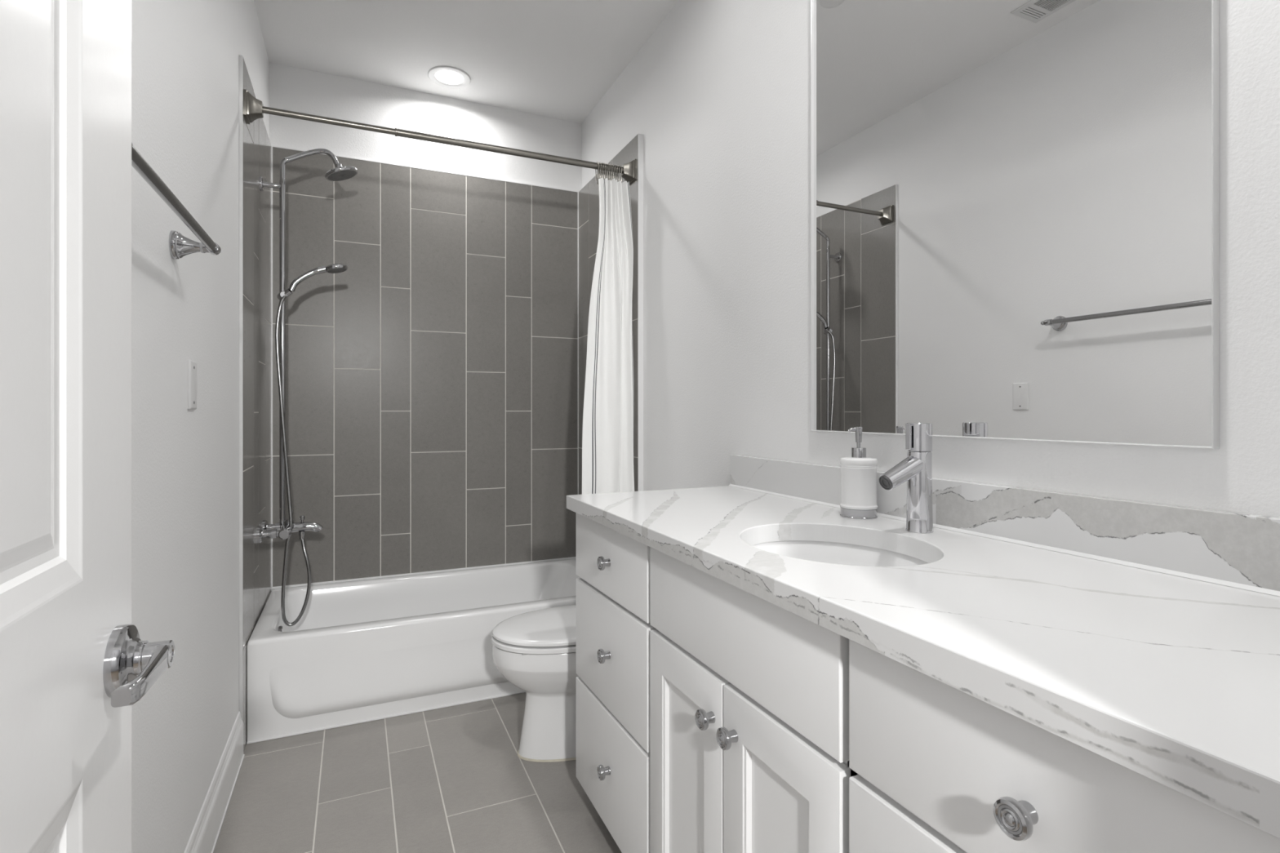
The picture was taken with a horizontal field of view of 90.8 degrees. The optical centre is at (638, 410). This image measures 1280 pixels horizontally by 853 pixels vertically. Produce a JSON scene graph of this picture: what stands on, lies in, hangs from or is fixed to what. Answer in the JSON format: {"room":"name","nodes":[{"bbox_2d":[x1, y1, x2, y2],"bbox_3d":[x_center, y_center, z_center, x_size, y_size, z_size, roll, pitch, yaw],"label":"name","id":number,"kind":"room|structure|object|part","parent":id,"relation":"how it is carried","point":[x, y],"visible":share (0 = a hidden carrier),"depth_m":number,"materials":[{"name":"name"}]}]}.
{"room":"bathroom","nodes":[
{"label":"bathroom","id":0,"kind":"room"},
{"bbox_2d":[131,0,271,852],"bbox_3d":[-1.070,-0.261,1.378,0.131,2.852,3.510,0,0,-24],"label":"wall","id":1,"kind":"structure","parent":0,"point":[202,477],"depth_m":1.54,"materials":[{"name":"white paint"}]},
{"bbox_2d":[131,142,221,259],"bbox_3d":[-0.836,-0.356,1.094,0.086,0.061,0.672,0,0,-24],"label":"towel bar","id":2,"kind":"object","parent":1,"relation":"attached to","point":[180,246],"visible":0.53,"depth_m":1.17,"materials":[{"name":"metal"}]},
{"bbox_3d":[-0.967,-0.356,1.370,0.074,0.061,0.061,0,0,-24],"label":"post","id":3,"kind":"part","parent":2,"relation":"part of","materials":[{"name":"silver metal"}]},
{"bbox_2d":[186,359,196,409],"bbox_3d":[-1.065,-0.061,1.507,0.008,0.117,0.071,0,0,-24],"label":"blank wall plate","id":4,"kind":"object","parent":1,"relation":"attached to","point":[191,365],"visible":1,"depth_m":1.49,"materials":[{"name":"white plastic"}]},
{"bbox_2d":[183,711,244,852],"bbox_3d":[-0.842,1.090,1.021,0.016,0.152,2.428,0,0,-24],"label":"baseboard","id":5,"kind":"structure","parent":1,"relation":"attached to","point":[204,836],"depth_m":1.76,"materials":[{"name":"paint"}]},
{"bbox_2d":[256,148,358,626],"bbox_3d":[-1.349,-0.110,2.595,0.358,1.960,0.224,0,0,-24],"label":"shower","id":6,"kind":"object","parent":1,"relation":"attached to","point":[283,529],"visible":1,"depth_m":2.55,"materials":[{"name":"silver metal"}]},
{"bbox_3d":[-1.420,0.439,2.564,0.037,0.068,0.037,0,0,-24],"label":"mixer lever","id":7,"kind":"part","parent":6,"relation":"part of","materials":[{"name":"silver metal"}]},
{"bbox_2d":[298,531,305,539],"bbox_3d":[-1.377,0.510,2.581,0.024,0.034,0.024,0,0,-24],"label":"outlet","id":8,"kind":"object","parent":6,"relation":"attached to","point":[301,534],"depth_m":2.57,"materials":[{"name":"silver metal"}]},
{"bbox_3d":[-1.375,0.447,2.581,0.019,0.036,0.019,0,0,-24],"label":"diverter knob","id":9,"kind":"part","parent":6,"relation":"part of","materials":[{"name":"silver metal"}]},
{"bbox_3d":[-1.367,0.479,2.586,0.134,0.046,0.040,0,0,-24],"label":"tub spout","id":10,"kind":"part","parent":6,"relation":"part of","materials":[{"name":"silver metal"}]},
{"bbox_3d":[-1.354,-1.005,2.604,0.221,0.170,0.020,0,0,-24],"label":"shower arm","id":11,"kind":"part","parent":6,"relation":"part of","materials":[{"name":"silver metal"}]},
{"bbox_2d":[288,263,347,292],"bbox_3d":[-1.317,-0.546,2.596,0.220,0.127,0.087,0,0,-24],"label":"shower head","id":12,"kind":"object","parent":6,"relation":"on","point":[335,268],"visible":1,"depth_m":2.58,"materials":[{"name":"silver metal"}]},
{"bbox_3d":[-1.351,-0.541,2.581,0.145,0.117,0.027,0,0,-24],"label":"handle","id":13,"kind":"part","parent":12,"relation":"part of","materials":[{"name":"silver metal"}]},
{"bbox_2d":[213,692,622,852],"bbox_3d":[-0.326,1.190,1.684,1.600,0.050,3.460,0,0,-24],"label":"floor","id":14,"kind":"structure","parent":0,"point":[454,779],"depth_m":1.91,"materials":[{"name":"grey tile"}]},
{"bbox_2d":[246,558,578,744],"bbox_3d":[-0.843,0.987,2.822,1.463,0.356,0.741,0,0,-24],"label":"bathtub","id":15,"kind":"object","parent":14,"relation":"on","point":[358,651],"visible":0.64,"depth_m":2.46,"materials":[{"name":"ceramic"}]},
{"bbox_3d":[-1.385,0.870,2.448,0.018,0.068,0.068,0,0,-24],"label":"overflow plate","id":16,"kind":"part","parent":15,"relation":"part of","materials":[{"name":"silver metal"}]},
{"bbox_3d":[-0.697,0.969,2.495,1.343,0.279,0.024,0,0,-24],"label":"apron panel","id":17,"kind":"part","parent":15,"relation":"part of","materials":[{"name":"ceramic"}]},
{"bbox_2d":[491,604,578,762],"bbox_3d":[-0.156,0.798,2.240,0.720,0.732,0.450,0,0,-24],"label":"toilet","id":18,"kind":"object","parent":14,"relation":"on","point":[535,651],"visible":0.44,"depth_m":2.10,"materials":[{"name":"white ceramic"}]},
{"bbox_3d":[-0.273,0.766,2.188,0.464,0.017,0.369,0,0,-24],"label":"seat","id":19,"kind":"part","parent":18,"relation":"part of","materials":[{"name":"plastic"}]},
{"bbox_3d":[-0.270,0.741,2.189,0.464,0.021,0.365,0,0,-24],"label":"lid","id":20,"kind":"part","parent":18,"relation":"part of","materials":[{"name":"plastic"}]},
{"bbox_2d":[576,513,656,852],"bbox_3d":[0.158,0.724,1.720,0.581,0.881,0.500,0,0,-24],"label":"base cabinet","id":21,"kind":"object","parent":14,"relation":"on","point":[613,626],"visible":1,"depth_m":1.57,"materials":[{"name":"paint"}]},
{"bbox_3d":[-0.086,0.911,1.590,0.029,0.036,0.036,0,0,-24],"label":"knob","id":22,"kind":"part","parent":21,"relation":"part of","materials":[{"name":"silver metal"}]},
{"bbox_3d":[-0.086,0.618,1.590,0.029,0.036,0.036,0,0,-24],"label":"knob","id":23,"kind":"part","parent":21,"relation":"part of","materials":[{"name":"silver metal"}]},
{"bbox_3d":[-0.086,0.384,1.590,0.029,0.036,0.036,0,0,-24],"label":"knob","id":24,"kind":"part","parent":21,"relation":"part of","materials":[{"name":"silver metal"}]},
{"bbox_3d":[-0.073,0.917,1.619,0.019,0.304,0.494,0,0,-24],"label":"drawer","id":25,"kind":"part","parent":21,"relation":"part of","materials":[{"name":"paint"}]},
{"bbox_3d":[-0.073,0.388,1.619,0.019,0.183,0.494,0,0,-24],"label":"drawer","id":26,"kind":"part","parent":21,"relation":"part of","materials":[{"name":"paint"}]},
{"bbox_3d":[-0.073,0.624,1.619,0.019,0.288,0.494,0,0,-24],"label":"drawer","id":27,"kind":"part","parent":21,"relation":"part of","materials":[{"name":"paint"}]},
{"bbox_2d":[649,546,856,852],"bbox_3d":[0.385,0.724,1.214,0.581,0.881,0.606,0,0,-24],"label":"base cabinet","id":28,"kind":"object","parent":14,"relation":"on","point":[749,695],"visible":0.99,"depth_m":1.05,"materials":[{"name":"paint"}]},
{"bbox_3d":[0.095,0.774,1.246,0.019,0.589,0.296,0,0,-24],"label":"door","id":29,"kind":"part","parent":28,"relation":"part of","materials":[{"name":"paint"}]},
{"bbox_3d":[0.120,0.552,1.129,0.029,0.036,0.036,0,0,-24],"label":"knob","id":30,"kind":"part","parent":28,"relation":"part of","materials":[{"name":"silver metal"}]},
{"bbox_3d":[0.150,0.551,1.062,0.029,0.036,0.036,0,0,-24],"label":"knob","id":31,"kind":"part","parent":28,"relation":"part of","materials":[{"name":"silver metal"}]},
{"bbox_3d":[0.216,0.774,0.974,0.019,0.589,0.291,0,0,-24],"label":"door","id":32,"kind":"part","parent":28,"relation":"part of","materials":[{"name":"paint"}]},
{"bbox_2d":[566,485,1279,838],"bbox_3d":[0.400,0.265,1.187,0.581,0.038,1.682,0,0,-24],"label":"countertop","id":33,"kind":"structure","parent":28,"relation":"on","point":[1173,681],"depth_m":0.73,"materials":[{"name":"stone"}]},
{"bbox_2d":[751,540,928,566],"bbox_3d":[0.370,0.363,1.187,0.388,0.156,0.448,0,0,-24],"label":"sink","id":34,"kind":"object","parent":33,"relation":"in","point":[833,553],"visible":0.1,"depth_m":1.35,"materials":[{"name":"white ceramic"}]},
{"bbox_2d":[840,426,877,519],"bbox_3d":[0.514,0.141,1.469,0.084,0.209,0.084,0,0,-24],"label":"soap dispenser","id":35,"kind":"object","parent":33,"relation":"on","point":[858,472],"visible":1,"depth_m":1.44,"materials":[{"name":"white ceramic"}]},
{"bbox_2d":[840,457,877,510],"bbox_3d":[0.514,0.167,1.469,0.084,0.118,0.084,0,0,-24],"label":"bottle","id":36,"kind":"object","parent":35,"relation":"on","point":[858,474],"depth_m":1.43,"materials":[{"name":"white ceramic"}]},
{"bbox_2d":[878,422,933,533],"bbox_3d":[0.541,0.136,1.274,0.126,0.220,0.052,0,0,-24],"label":"faucet","id":37,"kind":"object","parent":33,"relation":"on","point":[916,468],"visible":1,"depth_m":1.27,"materials":[{"name":"silver metal"}]},
{"bbox_3d":[0.532,0.123,1.270,0.102,0.072,0.041,0,0,-24],"label":"spout","id":38,"kind":"part","parent":37,"relation":"part of","materials":[{"name":"silver metal"}]},
{"bbox_3d":[0.575,0.054,1.289,0.048,0.058,0.048,0,0,-24],"label":"handle","id":39,"kind":"part","parent":37,"relation":"part of","materials":[{"name":"silver metal"}]},
{"bbox_2d":[848,639,1279,852],"bbox_3d":[0.619,0.724,0.693,0.581,0.881,0.534,0,0,-24],"label":"drawer","id":40,"kind":"object","parent":14,"relation":"on","point":[939,767],"visible":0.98,"depth_m":0.65,"materials":[{"name":"paint"}]},
{"bbox_3d":[0.388,0.618,0.592,0.019,0.278,0.514,0,0,-24],"label":"drawer","id":41,"kind":"part","parent":40,"relation":"part of","materials":[{"name":"paint"}]},
{"bbox_3d":[0.359,0.384,0.597,0.029,0.036,0.036,0,0,-24],"label":"knob","id":42,"kind":"part","parent":40,"relation":"part of","materials":[{"name":"silver metal"}]},
{"bbox_2d":[269,62,582,591],"bbox_3d":[-1.022,-0.261,3.236,1.740,2.852,0.159,0,0,-24],"label":"wall","id":43,"kind":"structure","parent":0,"point":[432,380],"depth_m":3.14,"materials":[{"name":"grey tile"}]},
{"bbox_2d":[253,0,679,123],"bbox_3d":[-0.336,-1.637,1.707,1.740,0.100,3.510,0,0,-24],"label":"ceiling","id":44,"kind":"structure","parent":0,"point":[555,59],"depth_m":2.72,"materials":[{"name":"white paint"}]},
{"bbox_2d":[427,66,471,88],"bbox_3d":[-0.898,-1.584,3.000,0.196,0.007,0.196,0,0,-24],"label":"recessed light","id":45,"kind":"object","parent":44,"relation":"in","point":[448,77],"visible":1,"depth_m":3.00,"materials":[{"name":"white plastic"}]},
{"bbox_2d":[577,0,1279,517],"bbox_3d":[0.390,-0.261,2.033,0.148,2.852,3.510,0,0,-24],"label":"wall","id":46,"kind":"structure","parent":0,"point":[713,111],"depth_m":1.94,"materials":[{"name":"white paint"}]},
{"bbox_2d":[243,88,636,184],"bbox_3d":[-0.691,-1.052,2.482,1.465,0.088,0.080,0,0,-24],"label":"shower rod","id":47,"kind":"object","parent":46,"relation":"attached to","point":[254,108],"visible":0.93,"depth_m":2.41,"materials":[{"name":"silver metal"}]},
{"bbox_2d":[595,161,599,184],"bbox_3d":[-0.176,-1.021,2.713,0.004,0.097,0.041,0,0,-24],"label":"curtain ring","id":48,"kind":"object","parent":47,"relation":"hanging from","point":[597,162],"visible":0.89,"depth_m":2.70,"materials":[{"name":"silver metal"}]},
{"bbox_2d":[596,162,601,181],"bbox_3d":[-0.168,-1.021,2.717,0.008,0.097,0.041,0,0,-26],"label":"curtain ring","id":49,"kind":"object","parent":47,"relation":"hanging from","point":[599,162],"visible":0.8,"depth_m":2.70,"materials":[{"name":"silver metal"}]},
{"bbox_2d":[599,162,603,178],"bbox_3d":[-0.160,-1.021,2.720,0.009,0.097,0.041,0,0,-26],"label":"curtain ring","id":50,"kind":"object","parent":47,"relation":"hanging from","point":[602,162],"visible":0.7,"depth_m":2.70,"materials":[{"name":"silver metal"}]},
{"bbox_2d":[601,163,605,178],"bbox_3d":[-0.151,-1.021,2.725,0.005,0.097,0.041,1,-1,-28],"label":"curtain ring","id":51,"kind":"object","parent":47,"relation":"hanging from","point":[603,163],"visible":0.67,"depth_m":2.71,"materials":[{"name":"silver metal"}]},
{"bbox_2d":[578,177,634,577],"bbox_3d":[-0.129,0.027,2.683,0.256,2.035,0.067,0,0,-24],"label":"shower curtain","id":52,"kind":"object","parent":47,"relation":"hanging from","point":[608,414],"visible":0.66,"depth_m":2.69,"materials":[{"name":"white fabric"}]},
{"bbox_2d":[605,163,609,179],"bbox_3d":[-0.132,-1.021,2.733,0.009,0.097,0.041,0,0,-24],"label":"curtain ring","id":53,"kind":"object","parent":47,"relation":"hanging from","point":[607,163],"visible":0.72,"depth_m":2.72,"materials":[{"name":"silver metal"}]},
{"bbox_2d":[608,164,611,180],"bbox_3d":[-0.124,-1.021,2.737,0.008,0.097,0.041,0,0,-22],"label":"curtain ring","id":54,"kind":"object","parent":47,"relation":"hanging from","point":[609,164],"visible":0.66,"depth_m":2.72,"materials":[{"name":"silver metal"}]},
{"bbox_2d":[611,164,615,179],"bbox_3d":[-0.108,-1.021,2.744,0.008,0.097,0.041,0,0,-21],"label":"curtain ring","id":55,"kind":"object","parent":47,"relation":"hanging from","point":[613,165],"visible":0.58,"depth_m":2.73,"materials":[{"name":"silver metal"}]},
{"bbox_2d":[615,165,619,181],"bbox_3d":[-0.091,-1.021,2.752,0.005,0.097,0.041,1,-1,-26],"label":"curtain ring","id":56,"kind":"object","parent":47,"relation":"hanging from","point":[617,166],"visible":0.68,"depth_m":2.73,"materials":[{"name":"silver metal"}]},
{"bbox_2d":[617,165,622,182],"bbox_3d":[-0.081,-1.021,2.756,0.004,0.097,0.041,-2,1,-28],"label":"curtain ring","id":57,"kind":"object","parent":47,"relation":"hanging from","point":[620,166],"visible":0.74,"depth_m":2.74,"materials":[{"name":"silver metal"}]},
{"bbox_2d":[728,454,1279,596],"bbox_3d":[0.652,0.195,1.302,0.026,0.101,1.686,0,0,-24],"label":"backsplash","id":58,"kind":"structure","parent":46,"relation":"attached to","point":[1238,550],"depth_m":1.06,"materials":[{"name":"stone"}]},
{"bbox_2d":[810,0,1219,448],"bbox_3d":[0.654,-0.610,1.310,0.016,1.330,0.879,0,0,-24],"label":"mirror","id":59,"kind":"object","parent":46,"relation":"attached to","point":[1015,204],"visible":1,"depth_m":1.19,"materials":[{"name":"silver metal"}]},
{"bbox_3d":[0.357,-0.211,0.160,1.740,2.752,0.120,0,0,-24],"label":"wall","id":60,"kind":"structure","parent":0,"visible":0},
{"bbox_2d":[0,0,174,852],"bbox_3d":[-0.361,0.139,0.316,0.078,2.028,0.697,0,0,-24],"label":"door","id":61,"kind":"structure","parent":60,"relation":"in","point":[74,664],"depth_m":0.49,"materials":[{"name":"white paint"}]},
{"bbox_3d":[-0.478,0.234,0.593,0.022,0.064,0.064,0,0,-24],"label":"handle","id":62,"kind":"part","parent":61,"relation":"part of","materials":[{"name":"silver metal"}]},
{"bbox_3d":[-0.442,0.234,0.564,0.022,0.026,0.110,0,0,-24],"label":"lever","id":63,"kind":"part","parent":61,"relation":"part of","materials":[{"name":"silver metal"}]}
]}

